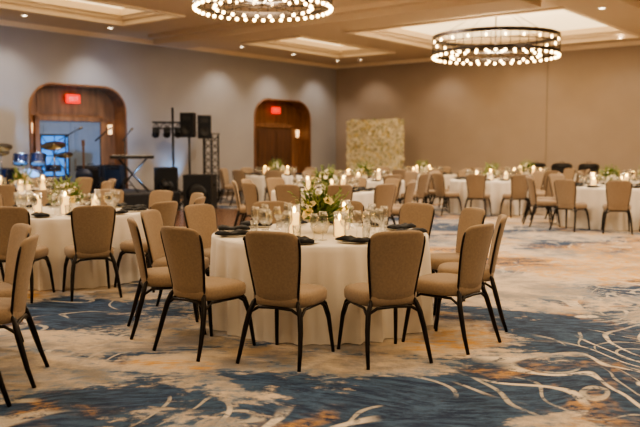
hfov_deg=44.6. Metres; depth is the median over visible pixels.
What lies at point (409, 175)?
banquet chair
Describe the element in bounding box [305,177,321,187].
banquet chair
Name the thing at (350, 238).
folded napkin
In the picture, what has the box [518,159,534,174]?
floral centerpiece
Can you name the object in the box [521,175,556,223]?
banquet chair
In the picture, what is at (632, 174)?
pillar candle
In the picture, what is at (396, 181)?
banquet chair
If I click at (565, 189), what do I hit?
banquet chair
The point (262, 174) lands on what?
place settings
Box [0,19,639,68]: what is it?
trim
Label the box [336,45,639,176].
wall
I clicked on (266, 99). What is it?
trim
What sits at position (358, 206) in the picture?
banquet chair
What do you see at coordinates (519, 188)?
banquet chair
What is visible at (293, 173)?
banquet chair
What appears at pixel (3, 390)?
banquet chair
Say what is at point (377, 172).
pillar candle
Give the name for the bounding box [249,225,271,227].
dinner plate
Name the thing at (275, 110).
exit sign
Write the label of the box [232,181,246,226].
banquet chair
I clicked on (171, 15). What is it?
trim
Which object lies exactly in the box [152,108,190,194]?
stand
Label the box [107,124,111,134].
wall sconce
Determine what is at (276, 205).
banquet chair
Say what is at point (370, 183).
round banquet table
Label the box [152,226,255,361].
banquet chair
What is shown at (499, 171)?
banquet chair
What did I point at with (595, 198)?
round banquet table
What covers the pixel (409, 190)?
banquet chair
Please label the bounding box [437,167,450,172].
banquet chair
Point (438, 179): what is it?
banquet chair
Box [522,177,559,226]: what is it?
banquet chair
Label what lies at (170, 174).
speaker
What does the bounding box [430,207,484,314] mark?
banquet chair
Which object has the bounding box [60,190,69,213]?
pillar candle
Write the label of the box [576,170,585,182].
banquet chair
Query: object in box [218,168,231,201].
banquet chair
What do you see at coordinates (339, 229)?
pillar candle
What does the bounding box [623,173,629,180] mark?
pillar candle
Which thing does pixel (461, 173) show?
banquet chair
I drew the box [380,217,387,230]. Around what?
water tumbler
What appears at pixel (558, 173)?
banquet chair
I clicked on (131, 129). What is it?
microphone stand
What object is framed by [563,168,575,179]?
banquet chair
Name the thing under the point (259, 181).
round banquet table
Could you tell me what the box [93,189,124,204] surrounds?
banquet chair
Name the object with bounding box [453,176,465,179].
place settings
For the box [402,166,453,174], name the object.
place settings
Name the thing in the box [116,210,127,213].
folded napkin
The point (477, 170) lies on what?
banquet chair
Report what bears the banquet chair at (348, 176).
on the floor
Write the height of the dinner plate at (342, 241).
0.015 m
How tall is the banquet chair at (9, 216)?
0.942 m
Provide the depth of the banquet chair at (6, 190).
12.10 m
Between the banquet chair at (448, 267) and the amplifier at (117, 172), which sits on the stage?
the amplifier at (117, 172)
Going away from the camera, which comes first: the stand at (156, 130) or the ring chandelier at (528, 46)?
the ring chandelier at (528, 46)
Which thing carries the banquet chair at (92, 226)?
on the floor
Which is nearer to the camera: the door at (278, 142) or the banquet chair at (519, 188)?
the banquet chair at (519, 188)
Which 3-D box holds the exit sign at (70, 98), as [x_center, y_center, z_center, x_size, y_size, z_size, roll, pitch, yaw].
[-6.513,-3.003,20.462,0.184,0.220,0.400,4,6,38]
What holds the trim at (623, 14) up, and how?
attached to the ceiling
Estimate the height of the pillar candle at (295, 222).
0.270 m
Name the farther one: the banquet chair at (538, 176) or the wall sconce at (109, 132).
the wall sconce at (109, 132)
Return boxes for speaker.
[154,167,177,190]
[180,113,195,205]
[183,174,216,209]
[197,115,217,199]
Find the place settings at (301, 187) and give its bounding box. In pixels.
[293,178,321,192]
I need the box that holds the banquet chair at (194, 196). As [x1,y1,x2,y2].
[184,192,209,268]
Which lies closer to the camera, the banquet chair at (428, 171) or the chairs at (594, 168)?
the banquet chair at (428, 171)
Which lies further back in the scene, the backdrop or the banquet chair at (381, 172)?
the backdrop
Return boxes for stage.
[91,189,179,209]
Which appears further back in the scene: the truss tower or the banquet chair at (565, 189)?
the truss tower
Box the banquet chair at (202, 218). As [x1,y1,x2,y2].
[184,204,216,264]
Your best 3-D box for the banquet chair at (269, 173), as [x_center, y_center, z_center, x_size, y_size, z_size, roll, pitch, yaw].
[-1.198,-0.652,20.108,0.506,0.942,0.605,0,5,-3]
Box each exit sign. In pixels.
[66,94,79,102]
[271,107,279,113]
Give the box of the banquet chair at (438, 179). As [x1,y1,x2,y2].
[431,173,461,215]
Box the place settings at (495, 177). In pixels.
[486,171,514,180]
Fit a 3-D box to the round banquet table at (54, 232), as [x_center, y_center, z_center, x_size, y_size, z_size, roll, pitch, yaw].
[-2.958,0.352,9.174,1.941,0.756,1.967,-4,6,-40]
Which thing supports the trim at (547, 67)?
attached to the wall at (459, 116)
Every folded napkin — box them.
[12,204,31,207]
[31,212,49,216]
[111,202,126,206]
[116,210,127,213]
[120,207,146,210]
[121,204,146,207]
[214,229,247,235]
[218,224,249,229]
[240,221,272,225]
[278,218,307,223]
[297,235,314,242]
[335,235,368,242]
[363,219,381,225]
[384,223,415,228]
[394,227,426,232]
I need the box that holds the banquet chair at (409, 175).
[404,171,417,199]
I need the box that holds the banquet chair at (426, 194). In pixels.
[414,172,431,203]
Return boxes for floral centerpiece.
[10,165,33,190]
[46,175,88,211]
[265,159,284,171]
[287,181,352,232]
[311,164,340,189]
[352,161,374,178]
[415,160,428,173]
[483,161,499,179]
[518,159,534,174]
[597,163,622,184]
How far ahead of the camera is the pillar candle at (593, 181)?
14.97 m
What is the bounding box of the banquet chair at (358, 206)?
[324,200,364,223]
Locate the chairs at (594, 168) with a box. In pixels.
[523,161,599,182]
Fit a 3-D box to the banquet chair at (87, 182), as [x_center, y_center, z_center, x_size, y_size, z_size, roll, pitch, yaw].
[-4.622,-0.208,14.824,0.506,0.942,0.605,2,5,23]
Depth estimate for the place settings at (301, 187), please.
13.75 m
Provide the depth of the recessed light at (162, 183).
18.75 m
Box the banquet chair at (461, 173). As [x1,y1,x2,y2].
[458,170,473,177]
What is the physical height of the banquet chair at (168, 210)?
0.942 m
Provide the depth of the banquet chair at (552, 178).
16.43 m
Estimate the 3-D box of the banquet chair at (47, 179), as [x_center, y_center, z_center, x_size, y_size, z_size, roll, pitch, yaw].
[-5.431,-0.218,14.941,0.506,0.942,0.605,-1,5,-10]
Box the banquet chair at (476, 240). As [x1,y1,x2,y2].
[401,223,501,354]
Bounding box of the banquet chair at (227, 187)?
[217,169,241,204]
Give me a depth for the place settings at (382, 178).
17.99 m
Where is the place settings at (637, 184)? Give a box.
[625,176,639,187]
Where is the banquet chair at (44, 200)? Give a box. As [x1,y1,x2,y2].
[33,190,56,206]
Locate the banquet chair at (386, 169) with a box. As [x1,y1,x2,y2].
[379,167,389,174]
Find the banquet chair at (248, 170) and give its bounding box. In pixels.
[239,167,252,196]
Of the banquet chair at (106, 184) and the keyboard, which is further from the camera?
the keyboard
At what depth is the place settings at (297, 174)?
20.96 m
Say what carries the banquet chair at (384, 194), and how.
on the floor
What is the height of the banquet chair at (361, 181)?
0.942 m
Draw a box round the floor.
[0,195,639,426]
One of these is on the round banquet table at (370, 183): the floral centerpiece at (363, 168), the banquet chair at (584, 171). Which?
the floral centerpiece at (363, 168)
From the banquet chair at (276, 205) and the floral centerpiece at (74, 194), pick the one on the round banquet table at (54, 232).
the floral centerpiece at (74, 194)
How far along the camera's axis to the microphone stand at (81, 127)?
16.96 m
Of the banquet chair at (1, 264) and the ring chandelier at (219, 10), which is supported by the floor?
the banquet chair at (1, 264)
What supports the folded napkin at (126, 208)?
on the dinner plate
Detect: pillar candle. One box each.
[17,180,23,191]
[32,193,41,211]
[39,175,45,189]
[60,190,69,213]
[90,194,100,204]
[288,204,300,235]
[304,175,310,189]
[333,211,345,236]
[338,200,349,229]
[340,175,346,184]
[376,168,379,179]
[488,168,492,179]
[591,176,596,184]
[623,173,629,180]
[630,170,635,178]
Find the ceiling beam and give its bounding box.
[148,0,540,48]
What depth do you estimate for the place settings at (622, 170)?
18.19 m
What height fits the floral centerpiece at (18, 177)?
0.426 m
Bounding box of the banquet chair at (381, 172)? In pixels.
[369,171,385,178]
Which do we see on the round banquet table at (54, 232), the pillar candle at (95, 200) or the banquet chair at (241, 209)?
the pillar candle at (95, 200)
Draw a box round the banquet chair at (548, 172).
[542,170,558,207]
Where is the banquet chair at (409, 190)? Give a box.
[379,182,415,224]
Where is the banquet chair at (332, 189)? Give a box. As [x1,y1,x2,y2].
[322,184,352,219]
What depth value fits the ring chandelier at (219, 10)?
14.37 m
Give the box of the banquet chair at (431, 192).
[422,172,447,211]
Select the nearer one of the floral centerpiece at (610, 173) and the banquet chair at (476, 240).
the banquet chair at (476, 240)
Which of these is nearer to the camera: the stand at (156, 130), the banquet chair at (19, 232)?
the banquet chair at (19, 232)
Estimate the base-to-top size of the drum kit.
1.202 m
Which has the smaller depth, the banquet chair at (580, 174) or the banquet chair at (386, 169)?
the banquet chair at (580, 174)
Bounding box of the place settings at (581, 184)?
[576,175,604,187]
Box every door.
[32,92,112,182]
[256,106,297,172]
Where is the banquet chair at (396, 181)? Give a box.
[384,178,399,224]
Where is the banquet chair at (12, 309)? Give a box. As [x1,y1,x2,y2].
[0,234,48,387]
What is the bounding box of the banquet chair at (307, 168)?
[304,167,316,170]
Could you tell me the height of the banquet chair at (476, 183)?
0.942 m
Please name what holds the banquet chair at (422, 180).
on the floor
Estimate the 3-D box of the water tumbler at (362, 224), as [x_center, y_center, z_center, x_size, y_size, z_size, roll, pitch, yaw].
[0.379,0.144,6.399,0.072,0.120,0.070,0,5,0]
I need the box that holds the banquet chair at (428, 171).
[422,170,443,202]
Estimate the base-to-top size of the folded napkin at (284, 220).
0.040 m
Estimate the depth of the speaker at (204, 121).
21.61 m
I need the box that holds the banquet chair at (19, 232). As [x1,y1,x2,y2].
[0,223,35,343]
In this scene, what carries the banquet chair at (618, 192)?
on the floor
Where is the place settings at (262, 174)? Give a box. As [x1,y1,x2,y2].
[245,167,264,175]
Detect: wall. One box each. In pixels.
[0,25,335,191]
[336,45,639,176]
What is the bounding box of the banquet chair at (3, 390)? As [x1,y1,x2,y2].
[0,371,11,406]
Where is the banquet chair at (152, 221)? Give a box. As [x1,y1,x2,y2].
[134,209,209,318]
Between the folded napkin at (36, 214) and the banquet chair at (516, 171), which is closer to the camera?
the folded napkin at (36, 214)
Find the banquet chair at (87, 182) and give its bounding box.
[75,177,92,204]
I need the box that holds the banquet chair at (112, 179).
[89,178,115,202]
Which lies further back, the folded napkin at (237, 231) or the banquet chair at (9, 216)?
the banquet chair at (9, 216)
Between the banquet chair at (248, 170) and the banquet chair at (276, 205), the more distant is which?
the banquet chair at (248, 170)
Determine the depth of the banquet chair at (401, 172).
20.60 m
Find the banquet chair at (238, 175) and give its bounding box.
[230,170,245,205]
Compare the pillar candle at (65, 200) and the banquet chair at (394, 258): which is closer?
the banquet chair at (394, 258)
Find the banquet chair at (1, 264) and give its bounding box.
[0,263,4,281]
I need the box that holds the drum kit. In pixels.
[0,141,72,187]
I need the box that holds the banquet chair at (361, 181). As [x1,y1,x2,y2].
[347,177,366,186]
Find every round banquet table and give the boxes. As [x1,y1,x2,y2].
[0,206,147,290]
[16,188,79,205]
[210,223,433,344]
[240,174,301,203]
[271,188,373,222]
[335,179,404,203]
[390,173,456,203]
[448,178,532,214]
[557,184,639,229]
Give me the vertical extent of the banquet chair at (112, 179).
0.942 m
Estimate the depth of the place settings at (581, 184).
14.94 m
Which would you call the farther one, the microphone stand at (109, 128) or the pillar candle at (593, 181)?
the microphone stand at (109, 128)
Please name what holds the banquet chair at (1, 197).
on the floor
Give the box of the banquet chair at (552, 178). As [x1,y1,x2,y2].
[545,175,564,218]
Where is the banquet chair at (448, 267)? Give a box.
[433,214,507,331]
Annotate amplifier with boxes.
[76,163,104,189]
[105,163,125,189]
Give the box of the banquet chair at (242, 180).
[239,179,252,224]
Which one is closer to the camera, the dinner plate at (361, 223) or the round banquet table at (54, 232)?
the dinner plate at (361, 223)
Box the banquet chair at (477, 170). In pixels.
[476,169,486,177]
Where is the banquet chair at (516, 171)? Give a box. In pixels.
[509,170,520,174]
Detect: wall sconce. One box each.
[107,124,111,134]
[295,129,298,137]
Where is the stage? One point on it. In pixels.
(132, 197)
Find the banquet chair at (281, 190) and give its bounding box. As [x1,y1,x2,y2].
[275,184,310,222]
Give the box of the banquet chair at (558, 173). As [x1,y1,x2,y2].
[535,172,560,212]
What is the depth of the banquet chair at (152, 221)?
7.06 m
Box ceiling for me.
[0,0,639,64]
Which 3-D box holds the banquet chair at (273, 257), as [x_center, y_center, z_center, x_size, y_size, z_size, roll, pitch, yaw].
[-0.237,0.569,5.572,0.506,0.942,0.605,2,5,25]
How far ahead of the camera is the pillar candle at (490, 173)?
17.93 m
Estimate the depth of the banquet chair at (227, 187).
20.80 m
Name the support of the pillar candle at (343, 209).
on the round banquet table at (333, 265)
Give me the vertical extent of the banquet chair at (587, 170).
0.942 m
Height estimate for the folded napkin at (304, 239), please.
0.040 m
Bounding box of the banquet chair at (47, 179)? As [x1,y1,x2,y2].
[30,177,49,187]
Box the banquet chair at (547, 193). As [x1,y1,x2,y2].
[526,173,556,214]
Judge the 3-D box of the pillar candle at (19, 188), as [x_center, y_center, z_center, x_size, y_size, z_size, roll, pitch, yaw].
[-5.095,-0.478,13.273,0.112,0.210,0.112,0,5,0]
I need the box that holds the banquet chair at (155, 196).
[148,190,173,208]
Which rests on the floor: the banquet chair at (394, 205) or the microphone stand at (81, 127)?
the banquet chair at (394, 205)
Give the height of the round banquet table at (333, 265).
0.756 m
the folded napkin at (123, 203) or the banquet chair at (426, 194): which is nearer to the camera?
the folded napkin at (123, 203)
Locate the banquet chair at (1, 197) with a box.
[0,194,3,206]
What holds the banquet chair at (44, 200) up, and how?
on the floor
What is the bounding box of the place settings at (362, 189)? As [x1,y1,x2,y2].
[344,177,374,192]
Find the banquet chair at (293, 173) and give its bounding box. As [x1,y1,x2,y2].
[292,172,297,184]
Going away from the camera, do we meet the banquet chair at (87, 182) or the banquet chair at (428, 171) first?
the banquet chair at (87, 182)
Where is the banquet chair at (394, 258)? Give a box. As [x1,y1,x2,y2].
[337,230,432,369]
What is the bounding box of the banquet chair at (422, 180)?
[399,174,428,203]
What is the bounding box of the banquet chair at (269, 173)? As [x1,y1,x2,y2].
[264,170,281,200]
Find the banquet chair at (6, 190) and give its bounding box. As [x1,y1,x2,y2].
[0,184,16,206]
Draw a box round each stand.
[59,126,82,182]
[91,127,111,193]
[119,128,138,192]
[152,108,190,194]
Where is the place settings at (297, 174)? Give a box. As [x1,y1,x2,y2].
[284,168,301,175]
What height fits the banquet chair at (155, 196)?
0.942 m
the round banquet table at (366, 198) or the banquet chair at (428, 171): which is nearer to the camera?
the round banquet table at (366, 198)
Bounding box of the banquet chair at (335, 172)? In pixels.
[333,171,345,175]
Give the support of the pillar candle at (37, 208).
on the round banquet table at (54, 232)
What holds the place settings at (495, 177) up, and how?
on the round banquet table at (497, 188)
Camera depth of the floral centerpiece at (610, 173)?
15.02 m
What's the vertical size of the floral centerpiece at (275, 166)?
0.458 m
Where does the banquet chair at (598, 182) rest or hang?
on the floor
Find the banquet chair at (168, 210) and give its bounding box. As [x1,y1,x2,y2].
[114,201,177,292]
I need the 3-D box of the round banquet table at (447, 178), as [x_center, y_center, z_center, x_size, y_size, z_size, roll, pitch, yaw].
[2.914,-0.727,22.018,1.967,0.756,1.940,-1,5,-11]
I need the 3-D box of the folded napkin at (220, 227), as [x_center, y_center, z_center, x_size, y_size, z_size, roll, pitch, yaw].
[-0.768,0.120,6.970,0.280,0.040,0.156,-1,5,-9]
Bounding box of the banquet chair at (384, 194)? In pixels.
[364,184,395,224]
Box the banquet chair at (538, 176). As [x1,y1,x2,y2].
[532,171,546,209]
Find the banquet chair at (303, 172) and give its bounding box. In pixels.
[302,171,311,180]
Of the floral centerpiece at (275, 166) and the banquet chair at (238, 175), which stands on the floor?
the banquet chair at (238, 175)
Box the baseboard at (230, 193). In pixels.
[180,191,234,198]
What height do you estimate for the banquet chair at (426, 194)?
0.942 m
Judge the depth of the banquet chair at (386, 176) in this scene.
16.52 m
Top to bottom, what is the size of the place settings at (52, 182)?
0.215 m
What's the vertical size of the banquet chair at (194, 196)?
0.942 m
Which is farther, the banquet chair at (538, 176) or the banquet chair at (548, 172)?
the banquet chair at (548, 172)
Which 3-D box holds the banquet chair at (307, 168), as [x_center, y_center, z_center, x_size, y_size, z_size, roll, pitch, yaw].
[-0.405,-0.853,22.503,0.506,0.942,0.605,3,6,35]
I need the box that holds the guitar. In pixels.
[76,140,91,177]
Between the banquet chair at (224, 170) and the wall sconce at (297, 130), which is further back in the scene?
the wall sconce at (297, 130)
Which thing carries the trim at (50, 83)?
attached to the wall at (151, 80)
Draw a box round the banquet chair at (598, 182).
[595,174,611,183]
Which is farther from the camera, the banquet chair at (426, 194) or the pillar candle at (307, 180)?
the banquet chair at (426, 194)
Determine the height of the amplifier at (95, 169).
0.670 m
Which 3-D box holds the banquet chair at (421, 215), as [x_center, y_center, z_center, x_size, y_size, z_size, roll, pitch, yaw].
[0.839,0.377,7.856,0.506,0.942,0.605,5,7,43]
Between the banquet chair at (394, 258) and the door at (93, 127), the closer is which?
the banquet chair at (394, 258)
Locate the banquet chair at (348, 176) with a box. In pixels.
[337,175,354,184]
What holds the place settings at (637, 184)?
on the round banquet table at (595, 198)
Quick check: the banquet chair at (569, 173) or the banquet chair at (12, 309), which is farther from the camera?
the banquet chair at (569, 173)
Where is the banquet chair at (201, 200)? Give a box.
[194,196,209,272]
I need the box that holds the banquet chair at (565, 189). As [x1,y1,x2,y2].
[549,179,589,231]
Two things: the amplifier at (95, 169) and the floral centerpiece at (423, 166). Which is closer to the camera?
the amplifier at (95, 169)
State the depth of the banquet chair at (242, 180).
14.14 m
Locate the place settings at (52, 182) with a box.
[1,177,53,192]
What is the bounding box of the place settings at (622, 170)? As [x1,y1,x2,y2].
[622,170,639,180]
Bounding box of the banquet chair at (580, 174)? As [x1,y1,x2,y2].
[577,172,585,182]
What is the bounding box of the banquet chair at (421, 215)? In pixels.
[399,202,434,272]
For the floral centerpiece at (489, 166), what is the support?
on the round banquet table at (497, 188)
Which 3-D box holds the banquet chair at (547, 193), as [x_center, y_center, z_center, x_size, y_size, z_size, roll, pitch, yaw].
[4.971,-0.429,17.452,0.605,0.942,0.506,4,6,41]
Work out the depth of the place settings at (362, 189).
13.43 m
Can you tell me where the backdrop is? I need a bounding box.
[346,118,404,176]
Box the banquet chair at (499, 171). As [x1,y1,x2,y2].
[495,170,512,177]
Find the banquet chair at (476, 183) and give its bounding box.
[464,174,491,217]
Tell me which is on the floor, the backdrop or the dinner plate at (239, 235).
the backdrop
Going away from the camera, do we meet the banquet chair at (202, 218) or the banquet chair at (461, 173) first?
the banquet chair at (202, 218)
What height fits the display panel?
1.377 m
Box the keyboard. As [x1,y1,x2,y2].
[110,155,153,191]
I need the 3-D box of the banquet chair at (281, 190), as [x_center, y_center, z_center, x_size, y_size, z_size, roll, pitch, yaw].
[-0.425,-0.005,12.402,0.506,0.942,0.605,2,5,21]
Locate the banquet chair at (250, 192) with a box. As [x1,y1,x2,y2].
[241,183,258,221]
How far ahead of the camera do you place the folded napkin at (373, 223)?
7.32 m
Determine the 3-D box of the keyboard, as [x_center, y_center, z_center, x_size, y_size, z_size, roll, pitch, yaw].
[-4.536,-0.979,18.906,1.020,0.886,0.340,-1,5,-9]
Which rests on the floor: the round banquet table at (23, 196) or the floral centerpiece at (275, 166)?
the round banquet table at (23, 196)
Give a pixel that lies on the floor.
(568, 355)
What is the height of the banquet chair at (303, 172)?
0.942 m
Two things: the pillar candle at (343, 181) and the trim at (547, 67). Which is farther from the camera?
the trim at (547, 67)
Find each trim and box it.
[0,0,639,57]
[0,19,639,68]
[28,82,127,188]
[254,98,310,172]
[545,67,547,164]
[546,0,639,34]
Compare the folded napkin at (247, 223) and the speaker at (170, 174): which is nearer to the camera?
the folded napkin at (247, 223)
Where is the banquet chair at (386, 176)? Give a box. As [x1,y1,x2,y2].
[383,175,401,203]
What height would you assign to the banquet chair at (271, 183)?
0.942 m
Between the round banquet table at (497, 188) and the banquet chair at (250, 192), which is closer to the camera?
the banquet chair at (250, 192)
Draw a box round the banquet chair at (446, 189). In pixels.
[429,171,448,207]
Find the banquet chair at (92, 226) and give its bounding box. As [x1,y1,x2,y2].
[62,205,121,301]
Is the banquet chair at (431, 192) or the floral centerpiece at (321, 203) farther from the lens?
the banquet chair at (431, 192)
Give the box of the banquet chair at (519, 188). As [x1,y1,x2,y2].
[499,174,530,217]
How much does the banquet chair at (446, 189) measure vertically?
0.942 m
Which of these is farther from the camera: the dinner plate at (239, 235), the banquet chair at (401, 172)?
the banquet chair at (401, 172)
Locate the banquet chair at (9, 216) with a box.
[0,207,54,302]
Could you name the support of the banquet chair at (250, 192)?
on the floor
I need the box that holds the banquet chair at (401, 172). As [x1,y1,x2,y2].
[392,169,414,202]
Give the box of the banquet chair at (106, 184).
[100,181,111,188]
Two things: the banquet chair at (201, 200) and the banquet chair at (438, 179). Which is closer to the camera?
the banquet chair at (201, 200)
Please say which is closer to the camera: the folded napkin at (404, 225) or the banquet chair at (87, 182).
the folded napkin at (404, 225)
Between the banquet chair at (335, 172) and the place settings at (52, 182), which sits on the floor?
the banquet chair at (335, 172)
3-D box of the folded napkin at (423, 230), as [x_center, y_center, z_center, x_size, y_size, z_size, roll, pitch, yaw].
[0.768,0.143,6.700,0.280,0.040,0.156,-2,5,-26]
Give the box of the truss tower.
[205,133,224,199]
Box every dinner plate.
[227,234,245,236]
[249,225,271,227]
[337,240,357,243]
[358,223,384,226]
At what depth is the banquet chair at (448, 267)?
6.43 m
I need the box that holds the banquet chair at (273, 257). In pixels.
[236,231,334,371]
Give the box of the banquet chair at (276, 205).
[251,201,291,223]
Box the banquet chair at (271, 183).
[266,177,284,200]
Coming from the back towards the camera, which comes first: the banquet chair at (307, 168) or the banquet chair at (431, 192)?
the banquet chair at (307, 168)
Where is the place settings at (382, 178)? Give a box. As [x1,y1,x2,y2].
[333,170,388,180]
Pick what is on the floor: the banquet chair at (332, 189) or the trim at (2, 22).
the banquet chair at (332, 189)
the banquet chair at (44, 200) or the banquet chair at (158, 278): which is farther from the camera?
the banquet chair at (44, 200)
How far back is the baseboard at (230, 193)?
24.46 m
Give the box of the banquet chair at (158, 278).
[127,217,205,339]
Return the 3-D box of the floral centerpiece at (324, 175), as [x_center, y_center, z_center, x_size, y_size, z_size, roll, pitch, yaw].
[0.090,-0.629,13.592,0.619,0.458,0.518,-1,5,-9]
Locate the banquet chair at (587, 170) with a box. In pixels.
[585,169,589,181]
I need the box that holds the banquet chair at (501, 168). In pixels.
[498,167,511,169]
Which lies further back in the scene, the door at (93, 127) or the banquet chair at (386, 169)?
the banquet chair at (386, 169)
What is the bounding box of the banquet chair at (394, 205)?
[381,180,416,223]
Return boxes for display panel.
[40,134,69,185]
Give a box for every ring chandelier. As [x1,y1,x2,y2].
[193,0,332,21]
[432,15,560,64]
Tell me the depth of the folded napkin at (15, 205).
9.50 m
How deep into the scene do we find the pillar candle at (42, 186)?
13.74 m
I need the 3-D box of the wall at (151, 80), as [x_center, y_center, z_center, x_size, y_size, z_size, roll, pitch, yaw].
[-9.566,-2.131,16.413,0.501,4.500,32.000,4,6,38]
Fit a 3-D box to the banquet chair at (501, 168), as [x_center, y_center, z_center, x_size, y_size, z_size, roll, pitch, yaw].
[5.412,-0.853,22.498,0.506,0.942,0.605,-1,5,-7]
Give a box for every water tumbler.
[362,224,370,237]
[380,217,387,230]
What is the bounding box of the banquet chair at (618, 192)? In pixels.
[601,180,632,234]
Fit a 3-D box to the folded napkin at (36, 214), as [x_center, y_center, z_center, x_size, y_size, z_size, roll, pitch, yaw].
[-2.991,0.004,8.351,0.156,0.040,0.280,-3,6,-30]
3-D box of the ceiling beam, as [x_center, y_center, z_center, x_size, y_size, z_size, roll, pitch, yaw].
[-0.068,-4.412,18.129,10.400,0.240,1.600,4,6,38]
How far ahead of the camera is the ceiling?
20.66 m

